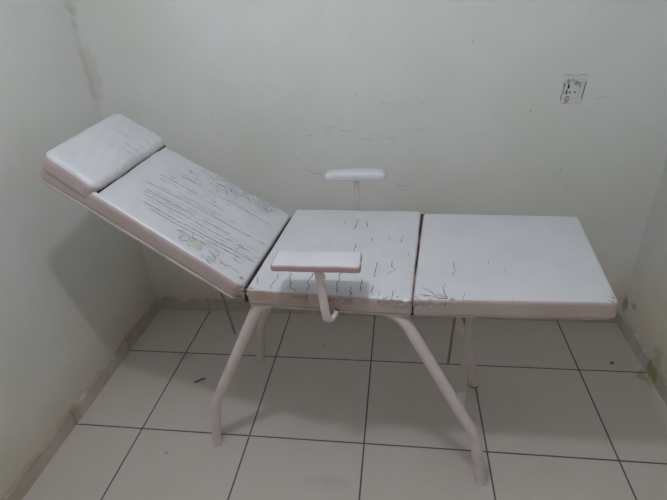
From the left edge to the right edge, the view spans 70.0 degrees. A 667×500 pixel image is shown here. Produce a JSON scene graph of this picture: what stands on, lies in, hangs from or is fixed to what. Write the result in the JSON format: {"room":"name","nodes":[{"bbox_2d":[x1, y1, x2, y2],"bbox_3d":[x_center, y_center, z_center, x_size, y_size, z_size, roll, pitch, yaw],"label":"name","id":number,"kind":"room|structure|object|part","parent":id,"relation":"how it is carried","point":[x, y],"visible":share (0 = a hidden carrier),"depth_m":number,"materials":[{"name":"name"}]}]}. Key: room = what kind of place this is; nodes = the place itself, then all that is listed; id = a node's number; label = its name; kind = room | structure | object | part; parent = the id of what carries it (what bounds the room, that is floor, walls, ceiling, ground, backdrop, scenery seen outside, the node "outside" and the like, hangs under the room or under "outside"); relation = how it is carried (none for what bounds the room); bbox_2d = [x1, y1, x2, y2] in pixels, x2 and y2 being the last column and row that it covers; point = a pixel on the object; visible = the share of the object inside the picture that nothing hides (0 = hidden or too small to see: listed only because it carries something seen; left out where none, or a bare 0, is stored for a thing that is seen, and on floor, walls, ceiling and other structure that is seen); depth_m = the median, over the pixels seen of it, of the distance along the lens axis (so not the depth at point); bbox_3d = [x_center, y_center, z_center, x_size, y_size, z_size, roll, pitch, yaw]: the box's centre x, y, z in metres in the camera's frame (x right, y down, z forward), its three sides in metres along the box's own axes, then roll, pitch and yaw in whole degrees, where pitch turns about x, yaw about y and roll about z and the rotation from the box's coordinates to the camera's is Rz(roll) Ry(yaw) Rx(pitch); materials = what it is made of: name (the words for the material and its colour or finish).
{"room":"examination room","nodes":[
{"label":"examination room","id":0,"kind":"room"},
{"bbox_2d":[0,0,155,499],"bbox_3d":[-1.277,-0.083,0.897,0.120,2.480,2.939,1,30,8],"label":"wall","id":1,"kind":"structure","parent":0,"point":[73,285],"depth_m":1.80,"materials":[{"name":"paint"}]},
{"bbox_2d":[1,297,159,499],"bbox_3d":[-1.139,0.959,1.480,0.013,0.079,2.699,1,30,8],"label":"baseboard","id":2,"kind":"structure","parent":1,"relation":"attached to","point":[27,477],"depth_m":1.97,"materials":[{"name":"grey tile"}]},
{"bbox_2d":[22,309,666,499],"bbox_3d":[0.039,1.050,1.358,2.622,0.100,2.939,1,30,8],"label":"floor","id":3,"kind":"structure","parent":0,"point":[347,407],"depth_m":1.90,"materials":[{"name":"tile"}]},
{"bbox_2d":[39,114,618,486],"bbox_3d":[-0.001,0.135,1.700,1.730,1.161,0.750,1,30,8],"label":"examination table","id":4,"kind":"object","parent":3,"relation":"on","point":[395,265],"visible":1,"depth_m":1.47,"materials":[{"name":"white leather"}]},
{"bbox_2d":[42,114,163,196],"bbox_3d":[-0.754,-0.324,1.577,0.205,0.151,0.498,1,30,8],"label":"cushion","id":5,"kind":"object","parent":4,"relation":"on","point":[107,155],"depth_m":1.47,"materials":[{"name":"white leather"}]},
{"bbox_3d":[-0.551,-0.148,1.630,0.652,0.397,0.535,1,30,8],"label":"board","id":6,"kind":"part","parent":4,"relation":"part of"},
{"bbox_2d":[40,147,289,296],"bbox_3d":[-0.536,-0.168,1.613,0.668,0.427,0.538,1,30,8],"label":"backrest cushion","id":7,"kind":"object","parent":4,"relation":"on","point":[213,229],"depth_m":1.49,"materials":[{"name":"white leather"}]},
{"bbox_3d":[-0.413,0.134,1.711,0.064,0.428,0.010,1,30,8],"label":"support rod","id":8,"kind":"part","parent":4,"relation":"part of","materials":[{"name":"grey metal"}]},
{"bbox_3d":[-0.015,0.124,1.322,0.068,0.195,0.029,-19,33,-25],"label":"armrest post","id":9,"kind":"part","parent":4,"relation":"part of","materials":[{"name":"white metal"}]},
{"bbox_3d":[0.039,0.034,1.620,0.480,0.009,0.573,3,30,12],"label":"board","id":10,"kind":"part","parent":4,"relation":"part of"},
{"bbox_2d":[245,210,420,314],"bbox_3d":[0.034,0.005,1.603,0.492,0.057,0.581,3,30,12],"label":"seat cushion","id":11,"kind":"object","parent":4,"relation":"on","point":[388,282],"depth_m":1.49,"materials":[{"name":"white leather"}]},
{"bbox_3d":[0.089,-0.176,1.855,0.022,0.202,0.072,2,30,11],"label":"armrest post","id":12,"kind":"part","parent":4,"relation":"part of","materials":[{"name":"white metal"}]},
{"bbox_3d":[0.416,0.235,1.647,0.026,0.415,0.010,1,30,8],"label":"support rod","id":13,"kind":"part","parent":4,"relation":"part of","materials":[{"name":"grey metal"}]},
{"bbox_3d":[0.544,0.052,1.528,0.575,0.008,0.542,1,30,8],"label":"board","id":14,"kind":"part","parent":4,"relation":"part of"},
{"bbox_2d":[412,214,618,318],"bbox_3d":[0.539,0.024,1.511,0.590,0.060,0.554,1,30,8],"label":"cushion","id":15,"kind":"object","parent":4,"relation":"on","point":[473,266],"depth_m":1.40,"materials":[{"name":"white leather"}]},
{"bbox_2d":[68,0,666,309],"bbox_3d":[0.140,-0.769,1.932,2.382,2.480,0.123,1,30,8],"label":"wall","id":16,"kind":"structure","parent":0,"point":[457,101],"depth_m":1.95,"materials":[{"name":"paint"}]},
{"bbox_2d":[157,297,619,322],"bbox_3d":[0.204,0.305,2.467,2.382,0.079,0.013,1,30,8],"label":"baseboard","id":17,"kind":"structure","parent":16,"relation":"attached to","point":[171,303],"depth_m":2.57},
{"bbox_2d":[559,77,586,102],"bbox_3d":[0.924,-0.614,1.834,0.086,0.096,0.006,1,30,8],"label":"wall socket","id":18,"kind":"object","parent":16,"relation":"attached to","point":[572,90],"visible":1,"depth_m":1.83,"materials":[{"name":"paint"}]},
{"bbox_2d":[621,155,666,378],"bbox_3d":[1.200,-0.056,0.548,0.120,2.480,2.939,1,30,8],"label":"wall","id":19,"kind":"structure","parent":0,"point":[644,306],"depth_m":2.00,"materials":[{"name":"paint"}]},
{"bbox_2d":[616,310,666,405],"bbox_3d":[1.207,0.985,1.149,0.013,0.079,2.699,1,30,8],"label":"baseboard","id":20,"kind":"structure","parent":19,"relation":"attached to","point":[647,362],"depth_m":2.05,"materials":[{"name":"grey tile"}]}
]}

